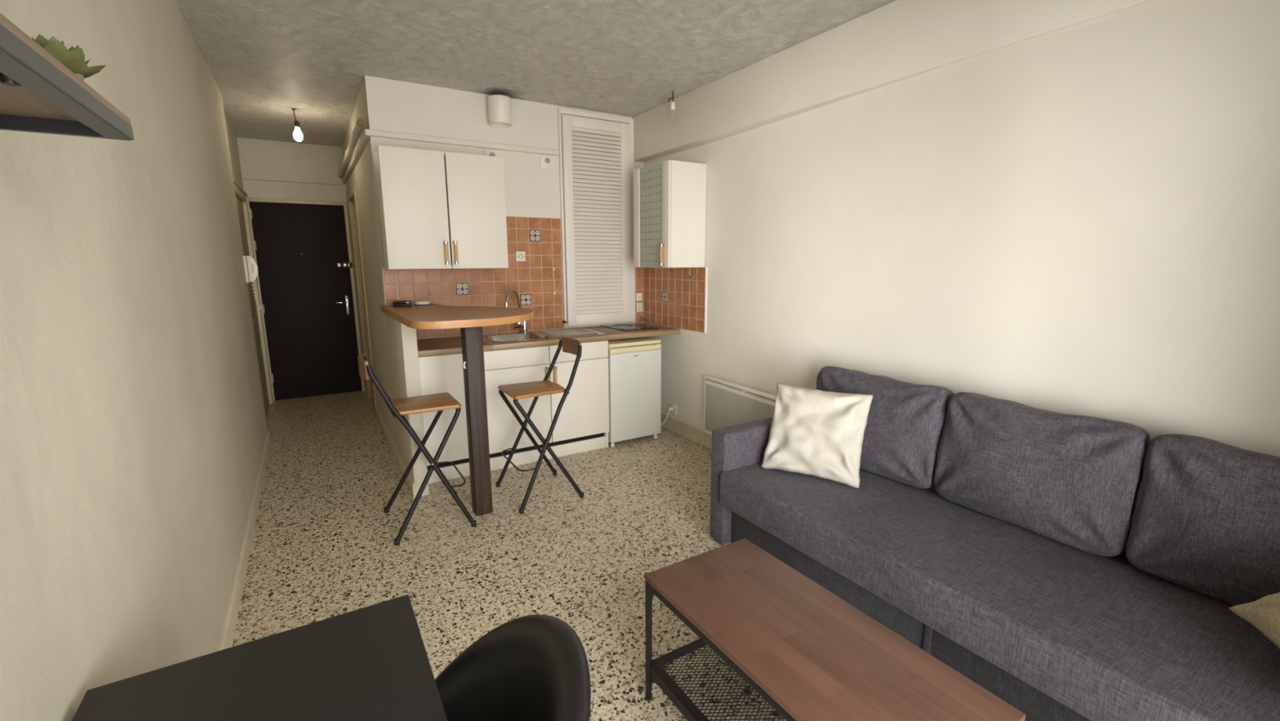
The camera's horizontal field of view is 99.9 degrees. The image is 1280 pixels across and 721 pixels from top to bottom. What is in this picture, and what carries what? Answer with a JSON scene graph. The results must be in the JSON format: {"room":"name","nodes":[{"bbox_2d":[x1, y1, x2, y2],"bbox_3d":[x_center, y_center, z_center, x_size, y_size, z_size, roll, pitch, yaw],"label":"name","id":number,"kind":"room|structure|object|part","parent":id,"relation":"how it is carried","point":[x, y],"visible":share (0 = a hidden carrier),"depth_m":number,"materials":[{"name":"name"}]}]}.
{"room":"studio apartment","nodes":[
{"label":"studio apartment","id":0,"kind":"room"},
{"bbox_2d":[0,0,267,720],"bbox_3d":[-1.599,-0.151,1.560,0.303,2.641,5.974,-7,12,-31],"label":"wall","id":1,"kind":"structure","parent":0,"point":[133,426],"depth_m":1.28,"materials":[{"name":"beige paint"}]},
{"bbox_2d":[0,13,133,140],"bbox_3d":[-0.503,-0.181,0.225,0.193,0.141,1.278,-7,12,-31],"label":"wall shelf","id":2,"kind":"object","parent":1,"relation":"attached to","point":[39,94],"visible":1,"depth_m":0.64,"materials":[{"name":"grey wood"}]},
{"bbox_2d":[31,34,106,80],"bbox_3d":[-0.742,-0.374,0.687,0.078,0.069,0.085,7,13,36],"label":"succulent","id":3,"kind":"object","parent":2,"relation":"on","point":[73,59],"visible":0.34,"depth_m":0.68,"materials":[{"name":"green plant"}]},
{"bbox_2d":[75,73,84,80],"bbox_3d":[-0.742,-0.354,0.689,0.046,0.029,0.046,-7,12,-31],"label":"pot","id":4,"kind":"object","parent":2,"relation":"on","point":[81,75],"depth_m":0.69,"materials":[{"name":"white ceramic"}]},
{"bbox_2d":[217,431,271,650],"bbox_3d":[-1.513,1.067,1.957,0.015,0.102,5.777,-7,12,-31],"label":"baseboard","id":5,"kind":"structure","parent":1,"relation":"attached to","point":[230,622],"depth_m":2.53,"materials":[{"name":"beige wood"}]},
{"bbox_2d":[242,255,262,309],"bbox_3d":[-2.943,-0.591,4.092,0.085,0.403,0.080,-7,12,-31],"label":"handset","id":6,"kind":"object","parent":1,"relation":"attached to","point":[251,267],"visible":1,"depth_m":4.05,"materials":[{"name":"beige plastic"}]},
{"bbox_3d":[-2.933,-0.495,4.117,0.051,0.206,0.024,-7,12,-31],"label":"coiled cord","id":7,"kind":"part","parent":6,"relation":"part of","materials":[{"name":"beige plastic"}]},
{"bbox_2d":[225,117,243,188],"bbox_3d":[-3.680,-0.745,4.817,0.290,2.641,1.846,-7,12,-31],"label":"wall","id":8,"kind":"structure","parent":0,"point":[233,144],"depth_m":4.83,"materials":[{"name":"beige paint"}]},
{"bbox_2d":[233,178,273,417],"bbox_3d":[-3.517,-0.484,4.857,0.098,2.112,1.470,-7,12,-31],"label":"door frame","id":9,"kind":"structure","parent":8,"relation":"in","point":[241,195],"depth_m":5.24,"materials":[{"name":"wood"}]},
{"bbox_2d":[242,179,365,395],"bbox_3d":[-3.629,-0.928,5.809,1.450,2.641,0.298,-7,12,-31],"label":"wall","id":10,"kind":"structure","parent":0,"point":[253,188],"depth_m":5.53,"materials":[{"name":"beige paint"}]},
{"bbox_2d":[236,137,345,185],"bbox_3d":[-3.527,-2.015,5.479,0.898,0.385,0.031,-7,12,-31],"label":"wall","id":11,"kind":"structure","parent":10,"relation":"attached to","point":[260,159],"depth_m":5.45,"materials":[{"name":"beige paint"}]},
{"bbox_2d":[246,197,365,401],"bbox_3d":[-3.530,-0.635,5.746,0.895,2.085,0.111,-7,12,-31],"label":"door","id":12,"kind":"structure","parent":10,"relation":"in","point":[303,256],"depth_m":5.74,"materials":[{"name":"black wood"}]},
{"bbox_3d":[-3.260,-0.605,5.898,0.137,0.210,0.062,-7,12,-31],"label":"handle","id":13,"kind":"part","parent":12,"relation":"part of","materials":[{"name":"silver metal"}]},
{"bbox_2d":[342,76,429,496],"bbox_3d":[-2.250,-0.725,4.679,0.217,2.641,3.578,-7,12,-31],"label":"wall","id":14,"kind":"structure","parent":0,"point":[362,175],"depth_m":3.89,"materials":[{"name":"beige paint"}]},
{"bbox_2d":[337,117,365,178],"bbox_3d":[-2.496,-1.758,4.603,0.056,0.066,2.530,-7,12,-31],"label":"pipe","id":15,"kind":"object","parent":14,"relation":"attached to","point":[360,123],"visible":1,"depth_m":4.13,"materials":[{"name":"beige metal"}]},
{"bbox_2d":[342,130,369,183],"bbox_3d":[-2.473,-1.699,4.635,0.032,0.038,2.580,-7,12,-31],"label":"trim","id":16,"kind":"structure","parent":14,"relation":"attached to","point":[364,139],"depth_m":4.26,"materials":[{"name":"beige paint"}]},
{"bbox_2d":[347,185,376,415],"bbox_3d":[-2.698,-0.585,5.351,0.136,2.125,0.825,-7,12,-31],"label":"door","id":17,"kind":"structure","parent":14,"relation":"in","point":[352,196],"depth_m":5.52,"materials":[{"name":"paint"}]},
{"bbox_2d":[375,405,415,497],"bbox_3d":[-1.964,0.646,4.250,0.015,0.100,2.136,-7,12,-31],"label":"baseboard","id":18,"kind":"structure","parent":14,"relation":"attached to","point":[410,482],"depth_m":4.02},
{"bbox_2d":[380,302,533,328],"bbox_3d":[-1.130,-0.292,3.389,0.775,0.060,1.300,-7,12,-31],"label":"countertop","id":19,"kind":"structure","parent":14,"relation":"on","point":[433,316],"depth_m":3.04,"materials":[{"name":"brown wood"}]},
{"bbox_2d":[392,300,411,306],"bbox_3d":[-1.618,-0.389,3.659,0.110,0.035,0.092,-3,11,-17],"label":"case","id":20,"kind":"object","parent":19,"relation":"on","point":[396,303],"visible":1,"depth_m":3.62,"materials":[{"name":"black plastic"}]},
{"bbox_2d":[413,300,430,305],"bbox_3d":[-1.515,-0.401,3.740,0.104,0.029,0.104,-7,12,-31],"label":"puck","id":21,"kind":"object","parent":19,"relation":"on","point":[419,302],"visible":1,"depth_m":3.70,"materials":[{"name":"white plastic"}]},
{"bbox_2d":[364,75,644,339],"bbox_3d":[-0.776,-0.683,4.425,2.452,2.641,0.154,-7,12,-31],"label":"wall","id":22,"kind":"structure","parent":0,"point":[531,190],"depth_m":3.91,"materials":[{"name":"white paint"}]},
{"bbox_2d":[372,145,508,269],"bbox_3d":[-1.345,-1.008,3.676,0.777,0.746,0.384,-7,12,-31],"label":"upper cabinet","id":23,"kind":"object","parent":22,"relation":"attached to","point":[436,209],"visible":1,"depth_m":3.53,"materials":[{"name":"white laminate"}]},
{"bbox_3d":[-1.437,-0.967,3.454,0.386,0.746,0.019,-7,12,-31],"label":"door","id":24,"kind":"part","parent":23,"relation":"part of","materials":[{"name":"white laminate"}]},
{"bbox_3d":[-1.282,-0.713,3.562,0.026,0.153,0.038,-7,12,-31],"label":"handle","id":25,"kind":"part","parent":23,"relation":"part of","materials":[{"name":"brown wood"}]},
{"bbox_3d":[-1.230,-0.719,3.594,0.026,0.153,0.038,-7,12,-31],"label":"handle","id":26,"kind":"part","parent":23,"relation":"part of","materials":[{"name":"brown wood"}]},
{"bbox_3d":[-1.102,-1.005,3.656,0.382,0.746,0.019,-7,12,-31],"label":"door","id":27,"kind":"part","parent":23,"relation":"part of","materials":[{"name":"white laminate"}]},
{"bbox_2d":[364,128,559,155],"bbox_3d":[-1.221,-1.564,3.881,1.367,0.038,0.032,-7,12,-31],"label":"trim","id":28,"kind":"structure","parent":22,"relation":"attached to","point":[368,132],"depth_m":3.82,"materials":[{"name":"white paint"}]},
{"bbox_2d":[484,148,497,156],"bbox_3d":[-1.096,-1.506,3.973,0.100,0.106,0.020,-7,12,-31],"label":"switch plate","id":29,"kind":"object","parent":22,"relation":"attached to","point":[487,152],"visible":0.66,"depth_m":3.96,"materials":[{"name":"white paint"}]},
{"bbox_2d":[487,94,512,127],"bbox_3d":[-1.010,-1.798,3.884,0.166,0.183,0.169,-7,12,-31],"label":"lamp","id":30,"kind":"object","parent":22,"relation":"attached to","point":[500,106],"visible":1,"depth_m":3.82,"materials":[{"name":"white paint"}]},
{"bbox_2d":[382,216,644,338],"bbox_3d":[-0.869,-0.680,4.268,2.125,0.888,0.012,-7,12,-31],"label":"tile backsplash","id":31,"kind":"structure","parent":22,"relation":"attached to","point":[540,238],"depth_m":4.18,"materials":[{"name":"tile"}]},
{"bbox_2d":[515,251,525,261],"bbox_3d":[-0.931,-0.812,4.197,0.074,0.074,0.011,-7,12,-31],"label":"wall socket","id":32,"kind":"object","parent":31,"relation":"attached to","point":[520,255],"visible":1,"depth_m":4.19,"materials":[{"name":"white plastic"}]},
{"bbox_2d":[552,267,555,294],"bbox_3d":[-0.698,-0.644,4.367,0.020,0.216,0.020,-7,12,-31],"label":"cord","id":33,"kind":"object","parent":31,"relation":"hanging from","point":[553,268],"visible":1,"depth_m":4.37,"materials":[{"name":"plastic"}]},
{"bbox_2d":[635,293,642,301],"bbox_3d":[-0.007,-0.569,4.816,0.062,0.068,0.012,-7,12,-31],"label":"light switch","id":34,"kind":"object","parent":31,"relation":"attached to","point":[638,295],"visible":1,"depth_m":4.81,"materials":[{"name":"white plastic"}]},
{"bbox_2d":[636,302,642,311],"bbox_3d":[-0.003,-0.482,4.835,0.062,0.085,0.011,-7,12,-31],"label":"wall socket","id":35,"kind":"object","parent":31,"relation":"attached to","point":[639,304],"visible":1,"depth_m":4.83,"materials":[{"name":"white plastic"}]},
{"bbox_2d":[540,154,552,169],"bbox_3d":[-0.727,-1.548,4.195,0.100,0.106,0.020,-7,12,-31],"label":"switch plate","id":36,"kind":"object","parent":22,"relation":"attached to","point":[546,161],"visible":1,"depth_m":4.19,"materials":[{"name":"white paint"}]},
{"bbox_3d":[-0.720,-1.557,4.192,0.042,0.042,0.011,-7,12,-31],"label":"knob","id":37,"kind":"part","parent":36,"relation":"part of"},
{"bbox_2d":[557,107,635,327],"bbox_3d":[-0.342,-1.150,4.487,0.699,1.710,0.053,-7,12,-31],"label":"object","id":38,"kind":"structure","parent":22,"relation":"in","point":[597,162],"depth_m":4.45,"materials":[{"name":"white paint"}]},
{"bbox_2d":[232,390,786,720],"bbox_3d":[-0.717,0.899,3.460,3.650,0.120,7.920,-7,12,-31],"label":"floor","id":39,"kind":"structure","parent":0,"point":[323,547],"depth_m":2.78,"materials":[{"name":"stone"}]},
{"bbox_2d":[71,594,447,720],"bbox_3d":[-0.395,0.985,0.590,0.500,0.748,1.201,-7,12,-31],"label":"desk","id":40,"kind":"object","parent":39,"relation":"on","point":[370,663],"visible":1,"depth_m":0.91,"materials":[{"name":"black wood"}]},
{"bbox_2d":[357,354,476,545],"bbox_3d":[-1.243,0.437,2.983,0.490,0.964,0.478,-7,12,-31],"label":"bar stool","id":41,"kind":"object","parent":39,"relation":"on","point":[398,407],"visible":1,"depth_m":2.89,"materials":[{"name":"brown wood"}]},
{"bbox_3d":[-1.438,0.033,2.788,0.036,0.097,0.256,-7,12,-31],"label":"backrest","id":42,"kind":"part","parent":41,"relation":"part of","materials":[{"name":"brown wood"}]},
{"bbox_3d":[-1.334,0.411,3.148,0.472,0.940,0.040,-10,14,-41],"label":"leg","id":43,"kind":"part","parent":41,"relation":"part of","materials":[{"name":"black metal"}]},
{"bbox_3d":[-1.315,0.545,3.172,0.402,0.670,0.036,-4,11,-19],"label":"leg","id":44,"kind":"part","parent":41,"relation":"part of","materials":[{"name":"black metal"}]},
{"bbox_3d":[-1.198,0.239,2.975,0.336,0.022,0.330,-7,12,-31],"label":"seat","id":45,"kind":"part","parent":41,"relation":"part of","materials":[{"name":"brown wood"}]},
{"bbox_3d":[-1.127,0.600,2.871,0.402,0.670,0.036,-10,14,-43],"label":"leg","id":46,"kind":"part","parent":41,"relation":"part of","materials":[{"name":"black metal"}]},
{"bbox_2d":[417,352,469,469],"bbox_3d":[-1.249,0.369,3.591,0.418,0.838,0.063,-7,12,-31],"label":"base cabinet","id":47,"kind":"object","parent":39,"relation":"on","point":[444,373],"visible":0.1,"depth_m":3.53,"materials":[{"name":"white laminate"}]},
{"bbox_2d":[460,326,493,515],"bbox_3d":[-0.938,0.344,3.069,0.111,1.114,0.100,-7,12,-31],"label":"post","id":48,"kind":"object","parent":39,"relation":"on","point":[472,340],"visible":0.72,"depth_m":3.03,"materials":[{"name":"brown wood"}]},
{"bbox_2d":[435,613,591,720],"bbox_3d":[-0.304,0.885,0.859,0.469,0.853,0.560,-7,12,-31],"label":"desk chair","id":49,"kind":"object","parent":39,"relation":"on","point":[535,667],"visible":0.94,"depth_m":0.97,"materials":[{"name":"black plastic"}]},
{"bbox_2d":[496,337,583,514],"bbox_3d":[-0.616,0.363,3.372,0.490,0.964,0.478,-7,12,-31],"label":"bar stool","id":50,"kind":"object","parent":39,"relation":"on","point":[517,391],"visible":1,"depth_m":3.28,"materials":[{"name":"black metal"}]},
{"bbox_3d":[-0.731,0.476,3.535,0.402,0.670,0.036,-10,14,-43],"label":"leg","id":51,"kind":"part","parent":50,"relation":"part of","materials":[{"name":"black metal"}]},
{"bbox_3d":[-0.721,0.340,3.520,0.463,0.940,0.109,-7,12,-31],"label":"leg","id":52,"kind":"part","parent":50,"relation":"part of","materials":[{"name":"black metal"}]},
{"bbox_3d":[-0.662,0.175,3.309,0.336,0.022,0.330,-7,12,-31],"label":"seat","id":53,"kind":"part","parent":50,"relation":"part of","materials":[{"name":"brown wood"}]},
{"bbox_3d":[-0.543,0.531,3.233,0.402,0.670,0.036,-4,11,-19],"label":"leg","id":54,"kind":"part","parent":50,"relation":"part of","materials":[{"name":"black metal"}]},
{"bbox_3d":[-0.525,0.397,3.208,0.472,0.940,0.040,-10,14,-41],"label":"leg","id":55,"kind":"part","parent":50,"relation":"part of","materials":[{"name":"black metal"}]},
{"bbox_3d":[-0.424,-0.086,3.409,0.036,0.097,0.256,-7,12,-31],"label":"backrest","id":56,"kind":"part","parent":50,"relation":"part of","materials":[{"name":"brown wood"}]},
{"bbox_2d":[483,335,608,457],"bbox_3d":[-0.778,0.277,4.130,0.952,0.860,0.581,-7,12,-31],"label":"base cabinet","id":57,"kind":"object","parent":39,"relation":"on","point":[584,414],"visible":0.58,"depth_m":3.90,"materials":[{"name":"white laminate"}]},
{"bbox_2d":[426,435,605,483],"bbox_3d":[-0.851,0.708,3.904,1.352,0.093,0.018,-7,12,-31],"label":"board","id":58,"kind":"object","parent":57,"relation":"attached to","point":[450,472],"visible":0.56,"depth_m":3.91,"materials":[{"name":"white laminate"}]},
{"bbox_3d":[-0.857,-0.021,3.738,0.470,0.126,0.020,-7,12,-31],"label":"drawer","id":59,"kind":"part","parent":57,"relation":"part of","materials":[{"name":"white laminate"}]},
{"bbox_3d":[-0.856,0.337,3.804,0.470,0.588,0.020,-7,12,-31],"label":"cabinet door","id":60,"kind":"part","parent":57,"relation":"part of","materials":[{"name":"white laminate"}]},
{"bbox_3d":[-0.663,0.122,3.850,0.026,0.153,0.038,-7,12,-31],"label":"handle","id":61,"kind":"part","parent":57,"relation":"part of","materials":[{"name":"brown wood"}]},
{"bbox_2d":[417,322,679,356],"bbox_3d":[-0.688,-0.181,4.129,2.040,0.037,0.567,-7,12,-31],"label":"countertop","id":62,"kind":"structure","parent":57,"relation":"on","point":[442,345],"depth_m":3.85,"materials":[{"name":"brown wood"}]},
{"bbox_2d":[504,289,528,333],"bbox_3d":[-0.954,-0.370,4.093,0.066,0.340,0.250,6,12,28],"label":"tap","id":63,"kind":"object","parent":62,"relation":"on","point":[523,324],"visible":0.69,"depth_m":4.11,"materials":[{"name":"silver metal"}]},
{"bbox_3d":[-0.949,-0.423,4.064,0.024,0.226,0.224,5,11,24],"label":"spout","id":64,"kind":"part","parent":63,"relation":"part of","materials":[{"name":"silver metal"}]},
{"bbox_3d":[-0.944,-0.278,4.164,0.068,0.061,0.034,-7,12,-31],"label":"lever","id":65,"kind":"part","parent":63,"relation":"part of","materials":[{"name":"silver metal"}]},
{"bbox_2d":[482,327,605,343],"bbox_3d":[-0.760,-0.125,4.091,0.901,0.157,0.469,-7,12,-31],"label":"sink","id":66,"kind":"object","parent":62,"relation":"in","point":[569,332],"visible":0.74,"depth_m":4.10,"materials":[{"name":"silver metal"}]},
{"bbox_2d":[600,323,658,331],"bbox_3d":[-0.093,-0.284,4.545,0.322,0.007,0.430,-7,12,-31],"label":"cooktop","id":67,"kind":"object","parent":62,"relation":"in","point":[624,326],"visible":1,"depth_m":4.51,"materials":[{"name":"black glass"}]},
{"bbox_3d":[-0.612,0.116,3.881,0.026,0.153,0.038,-7,12,-31],"label":"handle","id":68,"kind":"part","parent":57,"relation":"part of","materials":[{"name":"brown wood"}]},
{"bbox_3d":[-0.449,-0.067,3.983,0.474,0.126,0.020,-7,12,-31],"label":"drawer","id":69,"kind":"part","parent":57,"relation":"part of","materials":[{"name":"white laminate"}]},
{"bbox_3d":[-0.448,0.290,4.049,0.474,0.588,0.020,-7,12,-31],"label":"cabinet door","id":70,"kind":"part","parent":57,"relation":"part of","materials":[{"name":"white laminate"}]},
{"bbox_2d":[606,336,661,447],"bbox_3d":[-0.164,0.222,4.498,0.466,0.827,0.548,-7,12,-31],"label":"fridge","id":71,"kind":"object","parent":39,"relation":"on","point":[634,364],"visible":0.78,"depth_m":4.26,"materials":[{"name":"metal"}]},
{"bbox_2d":[644,537,1025,720],"bbox_3d":[0.435,0.961,1.503,0.432,0.458,0.908,-7,12,-31],"label":"coffee table","id":72,"kind":"object","parent":39,"relation":"on","point":[811,654],"visible":1,"depth_m":1.44,"materials":[{"name":"brown wood"}]},
{"bbox_3d":[0.054,0.924,1.766,0.057,0.438,0.057,-7,12,-31],"label":"leg","id":73,"kind":"part","parent":72,"relation":"part of","materials":[{"name":"black metal"}]},
{"bbox_3d":[0.436,1.090,1.527,0.419,0.078,0.895,-7,12,-31],"label":"shelf frame","id":74,"kind":"part","parent":72,"relation":"part of","materials":[{"name":"black metal"}]},
{"bbox_3d":[0.434,0.766,1.467,0.424,0.026,0.900,-7,12,-31],"label":"frame","id":75,"kind":"part","parent":72,"relation":"part of","materials":[{"name":"black metal"}]},
{"bbox_2d":[709,417,1279,720],"bbox_3d":[1.284,0.787,2.027,0.808,0.604,2.300,-7,12,-31],"label":"sofa","id":76,"kind":"object","parent":39,"relation":"on","point":[1053,629],"visible":0.86,"depth_m":1.75,"materials":[{"name":"grey fabric"}]},
{"bbox_3d":[0.718,0.614,2.947,0.763,0.593,0.112,-7,12,-31],"label":"armrest","id":77,"kind":"part","parent":76,"relation":"part of","materials":[{"name":"grey fabric"}]},
{"bbox_2d":[760,382,873,488],"bbox_3d":[0.863,0.351,2.646,0.472,0.402,0.264,7,12,32],"label":"throw pillow","id":78,"kind":"object","parent":76,"relation":"on","point":[818,433],"visible":1,"depth_m":2.58,"materials":[{"name":"white fabric"}]},
{"bbox_3d":[0.752,0.908,2.335,0.030,0.221,1.038,-7,12,-31],"label":"panel","id":79,"kind":"part","parent":76,"relation":"part of","materials":[{"name":"grey fabric"}]},
{"bbox_2d":[816,365,953,488],"bbox_3d":[1.164,0.306,2.677,0.240,0.477,0.701,-7,12,-31],"label":"cushion","id":80,"kind":"object","parent":76,"relation":"on","point":[904,426],"visible":0.67,"depth_m":2.48,"materials":[{"name":"grey fabric"}]},
{"bbox_3d":[1.295,1.067,1.462,0.030,0.221,1.030,-7,12,-31],"label":"panel","id":81,"kind":"part","parent":76,"relation":"part of","materials":[{"name":"grey fabric"}]},
{"bbox_2d":[933,391,1151,556],"bbox_3d":[1.525,0.411,2.104,0.236,0.479,0.662,-7,12,-31],"label":"cushion","id":82,"kind":"object","parent":76,"relation":"on","point":[1074,481],"visible":0.99,"depth_m":1.99,"materials":[{"name":"grey fabric"}]},
{"bbox_2d":[1125,433,1279,605],"bbox_3d":[1.871,0.513,1.539,0.227,0.476,0.679,-7,12,-31],"label":"cushion","id":83,"kind":"object","parent":76,"relation":"on","point":[1206,519],"visible":0.99,"depth_m":1.63,"materials":[{"name":"grey fabric"}]},
{"bbox_2d":[1227,591,1279,648],"bbox_3d":[1.705,0.621,1.223,0.293,0.342,0.443,3,11,17],"label":"throw pillow","id":84,"kind":"object","parent":76,"relation":"on","point":[1264,613],"visible":1,"depth_m":1.40,"materials":[{"name":"beige fabric"}]},
{"bbox_2d":[174,0,896,146],"bbox_3d":[-0.727,-1.816,2.958,3.650,0.120,7.920,-7,12,-31],"label":"ceiling","id":85,"kind":"structure","parent":0,"point":[266,60],"depth_m":3.02,"materials":[{"name":"paint"}]},
{"bbox_2d":[291,108,302,141],"bbox_3d":[-2.723,-1.867,4.270,0.066,0.241,0.066,-7,12,-31],"label":"bulb","id":86,"kind":"object","parent":85,"relation":"hanging from","point":[297,135],"visible":1,"depth_m":4.26,"materials":[{"name":"white glass"}]},
{"bbox_3d":[-2.723,-1.800,4.282,0.066,0.106,0.066,-7,12,-31],"label":"glass bulb","id":87,"kind":"part","parent":86,"relation":"part of","materials":[{"name":"white glass"}]},
{"bbox_2d":[667,91,675,117],"bbox_3d":[0.235,-1.812,3.864,0.072,0.224,0.073,0,10,2],"label":"bulb","id":88,"kind":"object","parent":85,"relation":"hanging from","point":[673,104],"visible":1,"depth_m":3.85,"materials":[{"name":"white glass"}]},
{"bbox_2d":[631,0,1155,162],"bbox_3d":[1.295,-1.501,2.514,0.158,0.353,4.967,-7,12,-31],"label":"ceiling beam","id":89,"kind":"structure","parent":85,"relation":"attached to","point":[896,41],"depth_m":2.71,"materials":[{"name":"white paint"}]},
{"bbox_2d":[644,0,1279,457],"bbox_3d":[1.397,-0.398,2.839,0.428,2.641,5.067,-7,12,-31],"label":"wall","id":90,"kind":"structure","parent":0,"point":[1083,219],"depth_m":2.12,"materials":[{"name":"white paint"}]},
{"bbox_2d":[661,406,673,424],"bbox_3d":[0.140,0.491,4.696,0.336,0.211,0.056,6,12,29],"label":"plug","id":91,"kind":"object","parent":90,"relation":"attached to","point":[669,409],"visible":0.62,"depth_m":4.60,"materials":[{"name":"beige plastic"}]},
{"bbox_2d":[633,160,706,267],"bbox_3d":[0.202,-1.092,4.120,0.372,0.745,0.492,-7,12,-31],"label":"upper cabinet","id":92,"kind":"object","parent":90,"relation":"attached to","point":[669,196],"visible":1,"depth_m":3.95,"materials":[{"name":"white laminate"}]},
{"bbox_3d":[0.083,-1.078,4.048,0.006,0.741,0.318,-7,12,-31],"label":"glass pane","id":93,"kind":"part","parent":92,"relation":"part of","materials":[{"name":"clear glass"}]},
{"bbox_3d":[0.084,-1.079,4.048,0.019,0.745,0.490,-7,12,-31],"label":"cabinet door","id":94,"kind":"part","parent":92,"relation":"part of","materials":[{"name":"white laminate"}]},
{"bbox_3d":[0.161,-0.771,3.925,0.038,0.156,0.026,-7,12,-31],"label":"handle","id":95,"kind":"part","parent":92,"relation":"part of","materials":[{"name":"brown wood"}]},
{"bbox_2d":[671,404,676,414],"bbox_3d":[0.291,0.417,4.614,0.011,0.080,0.075,-7,12,-31],"label":"wall socket","id":96,"kind":"object","parent":90,"relation":"attached to","point":[674,411],"visible":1,"depth_m":4.60,"materials":[{"name":"white plastic"}]},
{"bbox_2d":[644,266,707,333],"bbox_3d":[0.271,-0.524,4.469,0.014,0.504,0.894,-7,12,-31],"label":"tile backsplash","id":97,"kind":"structure","parent":90,"relation":"attached to","point":[673,299],"depth_m":4.42,"materials":[{"name":"tile"}]},
{"bbox_2d":[689,272,693,278],"bbox_3d":[0.398,-0.662,4.200,0.030,0.044,0.036,-7,12,-31],"label":"hook","id":98,"kind":"object","parent":97,"relation":"attached to","point":[691,276],"visible":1,"depth_m":4.20,"materials":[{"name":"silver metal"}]},
{"bbox_2d":[661,410,711,449],"bbox_3d":[1.222,0.842,3.016,0.087,0.138,4.769,-6,12,-29],"label":"baseboard","id":99,"kind":"structure","parent":90,"relation":"attached to","point":[689,430],"depth_m":4.46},
{"bbox_2d":[703,375,775,435],"bbox_3d":[0.736,0.406,3.726,0.058,0.442,0.958,-6,12,-28],"label":"heater","id":100,"kind":"object","parent":90,"relation":"attached to","point":[726,403],"visible":0.57,"depth_m":3.81,"materials":[{"name":"white paint"}]}
]}

